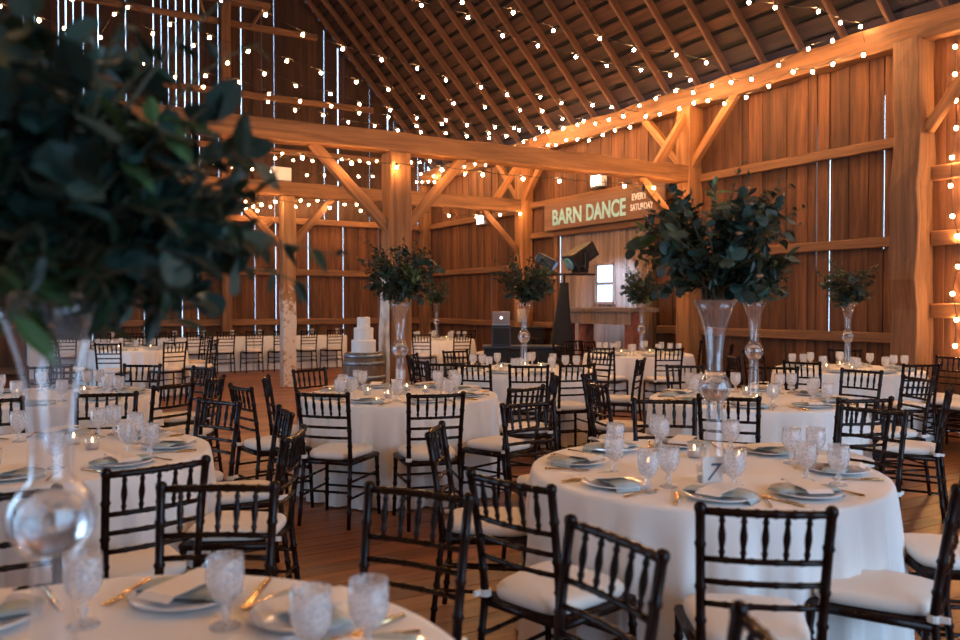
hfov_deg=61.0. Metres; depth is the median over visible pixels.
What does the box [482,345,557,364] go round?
side table
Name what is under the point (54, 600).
table knife
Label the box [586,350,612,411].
banquet chair
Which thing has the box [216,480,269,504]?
cushion
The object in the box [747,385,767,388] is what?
menu card
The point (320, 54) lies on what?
wall
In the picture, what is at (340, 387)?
menu card
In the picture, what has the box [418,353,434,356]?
cushion
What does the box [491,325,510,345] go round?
speaker
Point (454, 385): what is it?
menu card
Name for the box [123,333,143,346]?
banquet chair
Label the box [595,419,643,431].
cushion
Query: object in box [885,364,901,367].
folded napkin
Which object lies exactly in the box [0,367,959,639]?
floor
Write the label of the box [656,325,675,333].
girt
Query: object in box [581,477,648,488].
dinner plate
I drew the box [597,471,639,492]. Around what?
folded napkin
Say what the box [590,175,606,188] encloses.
floodlight
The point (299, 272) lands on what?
girt
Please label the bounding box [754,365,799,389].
banquet chair
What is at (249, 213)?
brace
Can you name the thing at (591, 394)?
banquet chair
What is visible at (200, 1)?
brace
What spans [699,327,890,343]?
girt
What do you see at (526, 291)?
greenery arrangement
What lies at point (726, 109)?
brace
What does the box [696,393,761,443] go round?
banquet chair
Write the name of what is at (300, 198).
string light
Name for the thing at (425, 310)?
post
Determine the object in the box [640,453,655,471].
votive candle
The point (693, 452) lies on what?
votive candle
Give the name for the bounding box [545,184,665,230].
sign
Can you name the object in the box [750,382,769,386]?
cushion
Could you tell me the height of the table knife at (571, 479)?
0.014 m
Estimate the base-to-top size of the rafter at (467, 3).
8.923 m
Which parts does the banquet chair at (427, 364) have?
leg, rail, leg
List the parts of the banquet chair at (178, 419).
seat frame, leg, rail, leg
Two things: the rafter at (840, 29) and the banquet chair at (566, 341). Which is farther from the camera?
the banquet chair at (566, 341)
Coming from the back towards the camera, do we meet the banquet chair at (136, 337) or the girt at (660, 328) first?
the banquet chair at (136, 337)
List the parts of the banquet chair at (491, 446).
leg, seat frame, leg, leg, rail, leg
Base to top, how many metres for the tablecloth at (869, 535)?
0.741 m
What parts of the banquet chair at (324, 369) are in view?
leg, rail, leg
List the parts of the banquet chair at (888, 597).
leg, seat frame, leg, leg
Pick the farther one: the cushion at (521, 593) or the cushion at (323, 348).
the cushion at (323, 348)
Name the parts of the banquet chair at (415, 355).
leg, leg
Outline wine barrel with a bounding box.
[341,351,385,386]
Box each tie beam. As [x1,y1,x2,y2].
[118,100,688,183]
[179,176,520,212]
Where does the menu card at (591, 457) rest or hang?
on the folded napkin at (566, 460)
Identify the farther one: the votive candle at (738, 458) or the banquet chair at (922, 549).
the votive candle at (738, 458)
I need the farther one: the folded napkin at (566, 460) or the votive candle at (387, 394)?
the votive candle at (387, 394)
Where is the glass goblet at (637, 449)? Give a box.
[637,449,658,492]
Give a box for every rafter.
[305,0,437,168]
[321,0,448,164]
[338,0,445,137]
[356,0,464,140]
[374,0,483,141]
[394,0,504,144]
[416,0,520,142]
[438,0,537,136]
[464,0,556,130]
[487,0,576,124]
[515,0,597,117]
[543,0,620,111]
[575,0,644,102]
[608,0,671,94]
[644,0,700,85]
[683,0,732,74]
[725,0,767,64]
[771,0,806,51]
[821,0,847,38]
[876,0,895,22]
[937,0,948,7]
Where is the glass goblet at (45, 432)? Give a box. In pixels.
[45,432,65,469]
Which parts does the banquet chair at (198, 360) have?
leg, backrest, leg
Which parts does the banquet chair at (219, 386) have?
leg, seat frame, rail, leg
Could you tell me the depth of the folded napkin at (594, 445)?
4.12 m
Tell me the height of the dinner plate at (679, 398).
0.018 m
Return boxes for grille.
[493,328,508,343]
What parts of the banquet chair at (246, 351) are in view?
leg, seat frame, backrest, leg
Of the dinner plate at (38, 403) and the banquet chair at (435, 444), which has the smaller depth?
the banquet chair at (435, 444)
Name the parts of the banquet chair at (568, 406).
leg, seat frame, leg, rail, leg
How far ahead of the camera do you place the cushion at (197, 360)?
14.34 m
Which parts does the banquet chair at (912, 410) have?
leg, seat frame, leg, rail, leg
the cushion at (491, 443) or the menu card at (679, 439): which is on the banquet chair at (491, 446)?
the cushion at (491, 443)
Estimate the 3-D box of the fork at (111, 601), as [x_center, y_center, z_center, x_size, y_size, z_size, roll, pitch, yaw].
[-0.906,0.700,2.099,0.022,0.011,0.196,0,1,8]
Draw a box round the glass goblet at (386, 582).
[348,573,388,634]
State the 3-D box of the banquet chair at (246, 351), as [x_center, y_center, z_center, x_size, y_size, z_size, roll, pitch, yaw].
[-5.015,0.688,17.951,0.445,0.922,0.504,-1,1,-30]
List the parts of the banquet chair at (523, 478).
leg, seat frame, rail, leg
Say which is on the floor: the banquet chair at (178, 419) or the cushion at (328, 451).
the banquet chair at (178, 419)
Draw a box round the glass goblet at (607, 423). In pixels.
[606,423,623,457]
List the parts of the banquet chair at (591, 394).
leg, rail, leg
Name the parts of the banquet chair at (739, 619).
leg, rail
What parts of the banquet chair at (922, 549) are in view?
leg, seat frame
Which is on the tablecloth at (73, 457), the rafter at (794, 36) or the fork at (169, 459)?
the fork at (169, 459)
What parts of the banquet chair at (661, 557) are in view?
leg, rail, leg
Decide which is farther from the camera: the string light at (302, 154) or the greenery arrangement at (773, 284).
the string light at (302, 154)
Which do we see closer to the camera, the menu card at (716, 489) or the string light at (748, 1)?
the menu card at (716, 489)
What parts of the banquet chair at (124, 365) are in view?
leg, rail, leg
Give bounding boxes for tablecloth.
[0,386,163,434]
[0,429,224,588]
[0,574,453,639]
[27,338,144,378]
[77,346,190,396]
[149,336,252,372]
[247,334,346,369]
[292,385,503,510]
[412,338,477,377]
[451,365,598,447]
[515,440,914,639]
[582,351,696,410]
[645,388,872,458]
[770,364,933,442]
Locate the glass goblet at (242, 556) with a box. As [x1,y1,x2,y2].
[206,551,244,631]
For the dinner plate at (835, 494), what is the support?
on the tablecloth at (869, 535)
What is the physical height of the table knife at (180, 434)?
0.014 m
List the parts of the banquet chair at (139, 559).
leg, seat frame, rail, leg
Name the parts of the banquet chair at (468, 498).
leg, rail, leg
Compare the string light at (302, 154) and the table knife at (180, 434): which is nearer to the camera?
the table knife at (180, 434)
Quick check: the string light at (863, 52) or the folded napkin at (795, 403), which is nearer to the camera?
the folded napkin at (795, 403)
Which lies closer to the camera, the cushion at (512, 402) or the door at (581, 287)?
the cushion at (512, 402)
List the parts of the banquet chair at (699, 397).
leg, rail, leg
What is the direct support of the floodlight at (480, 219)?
attached to the girt at (469, 220)
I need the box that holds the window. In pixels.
[593,262,616,303]
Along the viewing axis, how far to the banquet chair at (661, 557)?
2.09 m
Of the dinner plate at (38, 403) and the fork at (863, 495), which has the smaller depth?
the fork at (863, 495)
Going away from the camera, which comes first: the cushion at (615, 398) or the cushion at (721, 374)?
the cushion at (615, 398)
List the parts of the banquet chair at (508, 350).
rail, leg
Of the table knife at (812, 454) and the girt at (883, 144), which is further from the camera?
the girt at (883, 144)
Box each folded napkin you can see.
[0,387,25,389]
[0,469,46,480]
[0,598,46,617]
[25,399,56,405]
[37,428,89,434]
[48,384,82,388]
[88,454,155,465]
[106,384,126,388]
[118,388,144,392]
[129,429,155,436]
[135,576,243,604]
[150,441,182,448]
[271,588,351,633]
[320,388,341,391]
[358,398,382,403]
[361,383,391,387]
[367,632,416,639]
[413,383,442,386]
[458,386,473,389]
[468,367,476,371]
[550,452,596,467]
[582,442,638,451]
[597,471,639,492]
[655,438,710,445]
[663,391,684,396]
[682,485,759,505]
[730,401,769,408]
[740,386,774,389]
[757,447,795,454]
[768,484,845,495]
[791,402,833,407]
[802,390,824,394]
[822,463,849,474]
[824,397,846,401]
[843,362,868,364]
[869,370,897,373]
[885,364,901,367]
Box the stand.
[547,273,594,364]
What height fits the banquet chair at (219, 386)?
0.922 m
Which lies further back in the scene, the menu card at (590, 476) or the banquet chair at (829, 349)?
the banquet chair at (829, 349)
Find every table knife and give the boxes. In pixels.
[43,585,63,611]
[80,468,100,471]
[155,449,196,452]
[167,433,183,436]
[246,577,270,603]
[345,612,405,635]
[561,477,582,482]
[674,492,677,505]
[764,495,805,507]
[793,453,818,458]
[832,478,883,480]
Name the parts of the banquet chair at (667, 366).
leg, rail, leg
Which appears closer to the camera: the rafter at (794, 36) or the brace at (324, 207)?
the rafter at (794, 36)
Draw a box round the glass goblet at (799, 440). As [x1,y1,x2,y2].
[796,440,817,479]
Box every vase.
[0,320,97,635]
[388,302,410,394]
[516,302,532,357]
[637,308,645,352]
[693,300,736,472]
[744,301,766,397]
[841,307,853,367]
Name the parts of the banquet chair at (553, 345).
leg, leg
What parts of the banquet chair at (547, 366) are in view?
leg, seat frame, rail, leg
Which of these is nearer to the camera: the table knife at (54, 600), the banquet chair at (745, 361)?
the table knife at (54, 600)
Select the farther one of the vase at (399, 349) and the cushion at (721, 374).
the cushion at (721, 374)
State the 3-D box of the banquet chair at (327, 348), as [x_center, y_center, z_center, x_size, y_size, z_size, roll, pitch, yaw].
[-3.425,0.670,18.869,0.445,0.922,0.504,-1,1,-30]
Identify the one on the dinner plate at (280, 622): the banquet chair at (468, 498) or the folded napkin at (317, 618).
the folded napkin at (317, 618)
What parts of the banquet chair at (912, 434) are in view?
seat frame, leg, rail, leg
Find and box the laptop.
[492,312,509,324]
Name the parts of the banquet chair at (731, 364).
leg, leg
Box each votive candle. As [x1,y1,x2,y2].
[12,389,21,396]
[66,430,80,444]
[79,385,88,393]
[84,434,99,449]
[363,386,371,393]
[383,391,391,396]
[421,383,428,391]
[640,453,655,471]
[687,442,701,457]
[696,463,702,482]
[731,447,746,463]
[742,386,750,394]
[769,389,777,395]
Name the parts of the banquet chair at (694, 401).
leg, rail, leg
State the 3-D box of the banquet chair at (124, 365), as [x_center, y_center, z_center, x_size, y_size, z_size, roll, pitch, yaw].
[-3.327,0.888,7.752,0.445,0.922,0.504,0,1,7]
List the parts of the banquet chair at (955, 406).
leg, seat frame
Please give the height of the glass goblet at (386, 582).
0.166 m
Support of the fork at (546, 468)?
on the tablecloth at (869, 535)
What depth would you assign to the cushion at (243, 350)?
17.84 m
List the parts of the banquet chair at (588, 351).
leg, rail, leg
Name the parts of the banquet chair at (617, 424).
leg, rail, leg, seat frame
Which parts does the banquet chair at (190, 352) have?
backrest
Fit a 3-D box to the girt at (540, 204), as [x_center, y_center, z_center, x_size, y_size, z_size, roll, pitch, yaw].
[2.233,-2.358,15.189,0.103,0.142,4.550,-1,1,-30]
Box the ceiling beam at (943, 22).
[419,2,959,184]
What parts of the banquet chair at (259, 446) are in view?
leg, rail, leg, seat frame, leg, leg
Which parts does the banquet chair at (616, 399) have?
seat frame, leg, leg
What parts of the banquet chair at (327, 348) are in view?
leg, backrest, leg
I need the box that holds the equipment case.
[511,326,546,344]
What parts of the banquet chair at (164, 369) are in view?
leg, seat frame, backrest, leg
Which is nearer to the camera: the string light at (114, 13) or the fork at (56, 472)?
the fork at (56, 472)
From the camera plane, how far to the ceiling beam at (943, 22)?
11.56 m
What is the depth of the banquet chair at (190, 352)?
17.17 m
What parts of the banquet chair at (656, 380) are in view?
leg, leg, seat frame, rail, leg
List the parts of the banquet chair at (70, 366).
leg, rail, leg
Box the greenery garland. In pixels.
[57,327,329,339]
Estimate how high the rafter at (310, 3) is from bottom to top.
8.925 m
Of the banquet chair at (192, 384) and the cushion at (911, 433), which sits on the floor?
the banquet chair at (192, 384)
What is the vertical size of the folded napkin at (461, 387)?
0.035 m
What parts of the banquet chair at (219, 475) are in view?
leg, rail, leg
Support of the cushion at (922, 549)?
on the banquet chair at (922, 549)
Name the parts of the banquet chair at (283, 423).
seat frame, leg, rail, leg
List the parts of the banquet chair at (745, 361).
leg, leg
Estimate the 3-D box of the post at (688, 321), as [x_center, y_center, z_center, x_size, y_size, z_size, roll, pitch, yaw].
[3.352,-1.067,13.059,0.310,4.620,0.313,-1,1,-30]
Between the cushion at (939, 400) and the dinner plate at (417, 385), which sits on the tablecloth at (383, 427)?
the dinner plate at (417, 385)
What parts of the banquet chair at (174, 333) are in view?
backrest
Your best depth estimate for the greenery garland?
18.07 m
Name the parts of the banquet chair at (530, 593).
leg, rail, leg, leg, seat frame, leg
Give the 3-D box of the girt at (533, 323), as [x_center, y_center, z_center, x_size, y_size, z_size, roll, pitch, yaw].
[1.295,0.099,16.861,0.101,0.140,0.800,-1,1,-30]
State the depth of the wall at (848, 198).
11.45 m
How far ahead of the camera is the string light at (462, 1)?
10.68 m
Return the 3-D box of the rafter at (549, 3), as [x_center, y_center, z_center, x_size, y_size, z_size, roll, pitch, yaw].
[-0.869,-8.023,12.796,8.203,8.921,0.055,-1,1,-30]
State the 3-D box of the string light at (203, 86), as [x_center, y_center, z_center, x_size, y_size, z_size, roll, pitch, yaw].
[-3.071,-3.852,14.551,9.359,0.779,0.041,-1,1,-30]
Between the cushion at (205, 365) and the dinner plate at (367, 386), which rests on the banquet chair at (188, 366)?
the cushion at (205, 365)
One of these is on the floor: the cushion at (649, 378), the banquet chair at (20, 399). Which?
the banquet chair at (20, 399)
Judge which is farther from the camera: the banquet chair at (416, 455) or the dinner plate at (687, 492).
the banquet chair at (416, 455)
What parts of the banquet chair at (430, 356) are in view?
leg, backrest, seat frame, leg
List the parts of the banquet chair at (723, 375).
leg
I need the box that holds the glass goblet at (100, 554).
[62,549,103,630]
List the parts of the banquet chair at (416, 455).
leg, leg, seat frame, rail, leg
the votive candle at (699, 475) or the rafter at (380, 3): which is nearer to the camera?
the votive candle at (699, 475)
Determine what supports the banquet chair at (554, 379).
on the floor
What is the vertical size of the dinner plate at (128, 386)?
0.018 m
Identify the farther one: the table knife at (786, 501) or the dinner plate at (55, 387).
the dinner plate at (55, 387)
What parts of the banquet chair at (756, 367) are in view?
leg, rail, leg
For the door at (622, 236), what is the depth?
14.68 m
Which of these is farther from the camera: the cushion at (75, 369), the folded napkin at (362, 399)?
the cushion at (75, 369)
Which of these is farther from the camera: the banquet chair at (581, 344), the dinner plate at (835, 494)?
the banquet chair at (581, 344)
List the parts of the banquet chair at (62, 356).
backrest, leg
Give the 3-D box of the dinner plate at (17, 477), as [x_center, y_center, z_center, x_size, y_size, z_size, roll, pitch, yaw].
[-2.013,0.664,3.490,0.276,0.018,0.276,0,1,-17]
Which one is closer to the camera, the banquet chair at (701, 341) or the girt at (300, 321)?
the banquet chair at (701, 341)
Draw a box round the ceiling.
[302,0,959,169]
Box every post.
[219,0,232,336]
[279,196,296,387]
[381,151,411,384]
[419,185,431,337]
[514,168,532,326]
[676,106,702,372]
[888,35,935,383]
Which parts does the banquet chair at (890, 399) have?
leg, rail, seat frame, leg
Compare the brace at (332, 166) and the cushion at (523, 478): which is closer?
the cushion at (523, 478)
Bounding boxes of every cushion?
[54,367,85,371]
[57,354,74,357]
[70,542,186,580]
[100,368,128,372]
[152,366,180,370]
[163,411,194,422]
[163,425,212,435]
[185,363,212,367]
[187,511,285,541]
[188,350,202,353]
[189,359,205,363]
[213,349,231,352]
[215,470,223,481]
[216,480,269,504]
[242,349,260,351]
[244,434,306,450]
[291,424,297,434]
[296,347,313,350]
[310,442,372,459]
[322,347,339,349]
[398,444,454,460]
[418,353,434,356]
[445,507,525,536]
[446,353,465,356]
[467,436,529,451]
[497,561,623,614]
[501,422,547,433]
[512,402,542,411]
[517,474,529,483]
[549,400,585,409]
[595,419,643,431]
[597,375,624,380]
[599,432,657,441]
[601,394,636,402]
[646,376,677,381]
[683,593,810,639]
[699,372,725,376]
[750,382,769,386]
[811,451,874,467]
[814,569,933,615]
[870,425,917,437]
[875,439,935,454]
[879,400,925,409]
[904,533,959,569]
[930,397,959,404]
[931,392,959,397]
[950,402,959,409]
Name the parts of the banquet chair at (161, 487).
leg, rail, leg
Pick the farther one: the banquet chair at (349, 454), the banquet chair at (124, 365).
the banquet chair at (124, 365)
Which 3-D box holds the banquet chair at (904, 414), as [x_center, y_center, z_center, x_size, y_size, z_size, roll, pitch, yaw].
[2.046,0.953,4.487,0.504,0.922,0.445,-1,1,-37]
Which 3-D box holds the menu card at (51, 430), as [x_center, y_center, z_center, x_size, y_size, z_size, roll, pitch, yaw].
[-2.367,0.616,4.636,0.100,0.011,0.240,0,1,14]
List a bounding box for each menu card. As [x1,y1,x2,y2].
[0,463,38,474]
[0,588,16,604]
[41,425,83,432]
[104,451,141,462]
[117,426,163,432]
[136,567,230,603]
[144,437,195,442]
[253,585,363,619]
[316,392,344,393]
[323,385,348,388]
[334,636,384,639]
[350,395,381,399]
[370,382,382,384]
[415,381,440,384]
[452,385,479,387]
[455,390,482,393]
[551,450,602,460]
[584,471,646,480]
[594,438,628,447]
[660,389,691,392]
[667,435,696,443]
[675,395,695,397]
[695,481,743,496]
[744,442,795,448]
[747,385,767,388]
[781,478,833,493]
[795,389,825,391]
[801,400,823,404]
[806,458,866,468]
[818,395,853,398]
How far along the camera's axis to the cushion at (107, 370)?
12.36 m
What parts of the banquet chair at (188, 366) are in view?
leg, backrest, leg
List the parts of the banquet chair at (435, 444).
leg, rail, leg, seat frame, leg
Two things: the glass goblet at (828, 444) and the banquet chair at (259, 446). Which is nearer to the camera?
the glass goblet at (828, 444)
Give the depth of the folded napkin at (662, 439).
4.22 m
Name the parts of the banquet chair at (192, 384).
leg, rail, leg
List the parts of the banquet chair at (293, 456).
leg, leg, seat frame, leg, rail, leg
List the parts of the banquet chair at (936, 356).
leg, leg, rail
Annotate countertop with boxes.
[555,307,658,311]
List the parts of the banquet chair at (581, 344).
leg, backrest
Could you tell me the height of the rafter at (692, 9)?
8.924 m
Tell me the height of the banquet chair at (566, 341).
0.922 m
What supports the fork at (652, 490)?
on the tablecloth at (869, 535)
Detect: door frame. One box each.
[553,236,559,318]
[648,225,656,349]
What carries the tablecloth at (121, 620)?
on the round table
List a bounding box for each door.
[561,232,596,364]
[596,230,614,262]
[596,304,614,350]
[615,226,648,350]
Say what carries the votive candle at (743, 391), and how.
on the tablecloth at (816, 420)
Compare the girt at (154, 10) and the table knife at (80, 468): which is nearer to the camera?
the table knife at (80, 468)
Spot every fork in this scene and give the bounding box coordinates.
[45,471,59,481]
[102,577,150,605]
[154,457,172,460]
[239,584,303,608]
[332,629,420,639]
[545,467,588,470]
[623,488,659,497]
[761,494,772,507]
[841,489,865,496]
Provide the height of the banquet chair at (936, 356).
0.922 m
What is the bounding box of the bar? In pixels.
[555,307,658,364]
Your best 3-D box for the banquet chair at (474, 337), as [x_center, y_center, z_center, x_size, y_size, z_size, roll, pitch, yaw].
[-0.368,0.681,18.296,0.445,0.922,0.504,1,1,29]
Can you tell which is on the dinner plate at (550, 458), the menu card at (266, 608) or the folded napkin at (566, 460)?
the folded napkin at (566, 460)
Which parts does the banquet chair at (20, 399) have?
rail, leg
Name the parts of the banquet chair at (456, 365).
leg, rail, leg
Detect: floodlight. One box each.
[270,166,290,181]
[477,215,487,225]
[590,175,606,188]
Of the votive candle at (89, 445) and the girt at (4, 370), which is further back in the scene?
the girt at (4, 370)
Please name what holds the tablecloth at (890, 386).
on the round table
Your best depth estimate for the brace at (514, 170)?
16.96 m
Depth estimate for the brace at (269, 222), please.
19.22 m
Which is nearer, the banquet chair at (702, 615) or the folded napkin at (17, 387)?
the banquet chair at (702, 615)
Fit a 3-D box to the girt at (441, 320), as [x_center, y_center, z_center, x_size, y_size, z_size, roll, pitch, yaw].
[-0.195,0.049,19.442,0.103,0.141,4.540,-1,1,-30]
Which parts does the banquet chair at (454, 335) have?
leg, backrest, leg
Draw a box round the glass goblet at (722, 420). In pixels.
[722,420,739,453]
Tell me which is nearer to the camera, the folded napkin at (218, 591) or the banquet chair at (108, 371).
the folded napkin at (218, 591)
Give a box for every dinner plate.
[0,388,24,392]
[0,467,46,480]
[0,592,45,629]
[15,400,55,404]
[36,428,89,436]
[49,385,83,388]
[82,397,119,400]
[90,456,153,466]
[99,385,132,389]
[114,389,149,392]
[114,429,166,437]
[128,574,243,611]
[141,440,196,448]
[249,588,367,632]
[319,388,351,391]
[350,398,384,402]
[359,635,424,639]
[361,385,389,387]
[411,400,443,402]
[413,383,442,387]
[450,387,481,390]
[453,392,485,397]
[485,370,507,373]
[547,454,605,465]
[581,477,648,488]
[584,442,637,451]
[656,439,709,447]
[659,391,693,395]
[673,397,707,401]
[683,485,757,502]
[729,402,768,407]
[741,388,768,390]
[741,446,799,455]
[769,482,844,498]
[793,402,832,407]
[794,391,829,395]
[803,462,869,474]
[817,397,848,401]
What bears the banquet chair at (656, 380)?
on the floor
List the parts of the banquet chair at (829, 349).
leg, rail, leg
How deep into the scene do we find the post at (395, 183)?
10.38 m
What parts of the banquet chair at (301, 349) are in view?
leg, seat frame, backrest, leg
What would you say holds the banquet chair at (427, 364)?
on the floor
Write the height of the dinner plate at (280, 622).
0.018 m
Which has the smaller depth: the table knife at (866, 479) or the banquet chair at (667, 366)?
the table knife at (866, 479)
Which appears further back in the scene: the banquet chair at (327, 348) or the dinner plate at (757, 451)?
the banquet chair at (327, 348)
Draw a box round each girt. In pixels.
[0,367,25,374]
[6,317,419,328]
[73,0,317,40]
[104,73,373,113]
[190,139,414,166]
[232,215,419,230]
[240,269,374,276]
[429,211,514,229]
[429,318,513,326]
[430,265,511,276]
[530,180,674,208]
[530,217,663,239]
[530,321,553,328]
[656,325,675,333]
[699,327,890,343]
[700,138,893,182]
[709,236,888,254]
[930,303,959,318]
[931,162,959,180]
[931,229,959,245]
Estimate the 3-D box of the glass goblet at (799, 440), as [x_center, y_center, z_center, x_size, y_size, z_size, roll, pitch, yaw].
[1.373,0.595,3.426,0.087,0.166,0.087,-1,1,-31]
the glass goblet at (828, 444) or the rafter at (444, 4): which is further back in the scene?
the rafter at (444, 4)
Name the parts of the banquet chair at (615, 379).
rail, seat frame, leg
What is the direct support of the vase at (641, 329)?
on the tablecloth at (625, 365)
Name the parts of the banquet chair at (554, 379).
seat frame, leg, leg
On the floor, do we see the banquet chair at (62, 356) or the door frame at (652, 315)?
the banquet chair at (62, 356)
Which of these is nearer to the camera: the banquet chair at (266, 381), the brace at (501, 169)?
the banquet chair at (266, 381)
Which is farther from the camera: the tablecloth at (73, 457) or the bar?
the bar
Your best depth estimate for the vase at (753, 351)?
6.39 m
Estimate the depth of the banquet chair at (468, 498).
2.57 m
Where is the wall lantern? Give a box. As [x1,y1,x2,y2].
[518,305,525,321]
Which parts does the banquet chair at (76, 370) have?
leg, seat frame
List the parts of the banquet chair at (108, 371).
leg, backrest, seat frame, leg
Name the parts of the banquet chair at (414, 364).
leg, rail, leg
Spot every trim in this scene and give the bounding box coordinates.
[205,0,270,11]
[379,277,389,382]
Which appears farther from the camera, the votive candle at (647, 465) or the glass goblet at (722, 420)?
the glass goblet at (722, 420)
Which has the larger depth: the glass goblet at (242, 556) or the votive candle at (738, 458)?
the votive candle at (738, 458)
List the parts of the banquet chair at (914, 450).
seat frame, leg, leg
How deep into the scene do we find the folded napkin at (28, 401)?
6.01 m
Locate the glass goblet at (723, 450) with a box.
[723,450,745,483]
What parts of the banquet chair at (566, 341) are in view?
backrest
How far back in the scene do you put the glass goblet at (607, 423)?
3.96 m
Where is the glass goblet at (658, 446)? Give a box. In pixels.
[658,446,679,487]
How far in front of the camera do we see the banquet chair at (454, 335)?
16.12 m
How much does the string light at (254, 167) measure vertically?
0.334 m
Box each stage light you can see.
[534,253,557,270]
[562,241,598,272]
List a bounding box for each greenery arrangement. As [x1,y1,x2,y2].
[0,0,348,366]
[357,230,445,306]
[423,277,451,304]
[491,245,557,306]
[619,260,660,307]
[624,160,805,303]
[735,258,791,305]
[816,258,880,307]
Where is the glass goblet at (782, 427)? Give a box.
[782,427,800,463]
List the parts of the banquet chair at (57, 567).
rail, leg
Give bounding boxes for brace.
[198,0,207,20]
[239,198,280,247]
[250,8,263,28]
[257,218,274,229]
[296,199,334,244]
[308,144,387,232]
[412,159,466,228]
[479,210,518,253]
[494,167,518,197]
[495,165,514,197]
[524,148,552,200]
[636,177,668,211]
[642,120,676,163]
[653,112,684,161]
[692,94,740,166]
[924,71,959,132]
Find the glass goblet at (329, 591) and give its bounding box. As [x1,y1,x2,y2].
[289,581,332,638]
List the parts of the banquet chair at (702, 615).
leg, leg, seat frame, rail, leg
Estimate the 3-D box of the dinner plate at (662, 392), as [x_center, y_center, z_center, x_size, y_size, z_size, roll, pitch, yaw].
[1.603,0.602,6.655,0.276,0.018,0.276,0,1,22]
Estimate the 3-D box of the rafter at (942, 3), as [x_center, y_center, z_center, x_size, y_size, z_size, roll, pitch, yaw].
[2.124,-7.923,7.614,8.201,8.924,0.056,-1,1,-30]
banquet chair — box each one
[0,395,25,434]
[0,483,63,590]
[25,364,72,388]
[49,343,88,385]
[53,334,77,380]
[62,455,210,583]
[73,391,138,429]
[89,333,111,347]
[93,342,132,385]
[122,363,161,392]
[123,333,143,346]
[135,336,157,345]
[148,341,187,400]
[148,381,195,434]
[153,480,279,576]
[155,332,175,345]
[163,365,215,466]
[163,374,225,478]
[178,424,306,580]
[181,339,218,395]
[186,332,205,373]
[189,336,213,386]
[193,397,242,553]
[211,331,235,373]
[216,404,294,578]
[228,383,313,507]
[240,330,263,372]
[261,374,297,479]
[267,330,279,371]
[291,367,327,420]
[295,390,380,530]
[296,330,317,369]
[320,329,343,369]
[358,480,474,639]
[392,391,465,531]
[405,352,421,384]
[410,358,430,383]
[412,334,437,379]
[424,420,527,624]
[425,362,464,384]
[442,349,468,385]
[443,333,471,377]
[454,363,508,420]
[459,384,545,507]
[461,329,475,339]
[466,467,637,639]
[475,351,483,364]
[499,399,558,559]
[500,372,559,471]
[507,349,537,364]
[508,364,549,447]
[531,337,544,344]
[538,363,595,449]
[552,344,568,364]
[552,513,670,639]
[565,339,583,364]
[579,340,595,362]
[580,370,644,443]
[585,379,657,441]
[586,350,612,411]
[587,346,628,414]
[594,357,645,421]
[631,397,697,440]
[642,347,683,411]
[665,364,705,390]
[673,501,838,639]
[696,340,702,383]
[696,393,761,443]
[697,344,733,387]
[726,354,743,387]
[726,600,775,639]
[741,349,769,386]
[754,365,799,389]
[782,360,821,390]
[805,478,959,639]
[811,396,894,474]
[828,348,861,363]
[835,403,909,518]
[839,367,883,421]
[870,374,934,495]
[872,385,954,523]
[873,363,940,443]
[904,533,959,639]
[923,397,959,430]
[931,355,959,443]
[937,402,959,437]
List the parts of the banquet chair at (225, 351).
leg, backrest, leg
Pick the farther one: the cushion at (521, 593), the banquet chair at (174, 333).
the banquet chair at (174, 333)
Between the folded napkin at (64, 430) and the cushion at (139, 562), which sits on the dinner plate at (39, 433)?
the folded napkin at (64, 430)
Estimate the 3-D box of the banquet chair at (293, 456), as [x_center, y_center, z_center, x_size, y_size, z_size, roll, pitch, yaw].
[-1.079,0.967,3.774,0.504,0.922,0.445,0,1,1]
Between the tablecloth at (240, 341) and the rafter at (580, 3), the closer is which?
the rafter at (580, 3)
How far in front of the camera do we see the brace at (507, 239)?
16.91 m
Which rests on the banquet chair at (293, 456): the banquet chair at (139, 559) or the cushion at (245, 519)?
the cushion at (245, 519)
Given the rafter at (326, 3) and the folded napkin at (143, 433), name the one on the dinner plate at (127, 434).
the folded napkin at (143, 433)
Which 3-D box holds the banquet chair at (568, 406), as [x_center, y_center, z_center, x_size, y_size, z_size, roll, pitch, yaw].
[0.883,0.879,8.206,0.445,0.922,0.504,0,1,-20]
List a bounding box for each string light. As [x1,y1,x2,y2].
[0,3,570,132]
[51,31,548,137]
[71,0,599,122]
[109,77,526,145]
[219,0,637,111]
[244,198,356,211]
[250,199,520,217]
[251,167,433,176]
[272,150,465,174]
[273,151,670,188]
[411,163,486,183]
[415,0,699,92]
[461,0,737,80]
[515,37,833,145]
[540,51,864,147]
[747,0,864,41]
[949,42,959,347]
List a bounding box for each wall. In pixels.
[0,0,427,376]
[431,34,959,429]
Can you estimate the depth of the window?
15.16 m
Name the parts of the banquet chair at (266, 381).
leg, leg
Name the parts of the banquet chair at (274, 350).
leg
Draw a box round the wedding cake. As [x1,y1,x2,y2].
[349,317,377,352]
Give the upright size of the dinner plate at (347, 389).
0.018 m
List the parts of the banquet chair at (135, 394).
leg, rail, leg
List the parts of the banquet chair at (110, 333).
backrest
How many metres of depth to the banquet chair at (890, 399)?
5.13 m
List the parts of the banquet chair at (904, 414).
leg, rail, leg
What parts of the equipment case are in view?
lid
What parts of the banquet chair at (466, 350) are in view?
leg, rail, leg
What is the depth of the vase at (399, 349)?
6.69 m
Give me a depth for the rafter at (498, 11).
15.44 m
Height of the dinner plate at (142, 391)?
0.018 m
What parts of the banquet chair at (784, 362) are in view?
leg, rail, leg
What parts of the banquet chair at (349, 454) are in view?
leg, rail, leg, seat frame, leg, leg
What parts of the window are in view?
pane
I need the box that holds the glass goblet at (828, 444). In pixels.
[827,444,849,485]
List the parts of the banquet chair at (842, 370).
leg, rail, leg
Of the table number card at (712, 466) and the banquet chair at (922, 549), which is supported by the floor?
the banquet chair at (922, 549)
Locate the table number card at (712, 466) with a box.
[702,456,722,484]

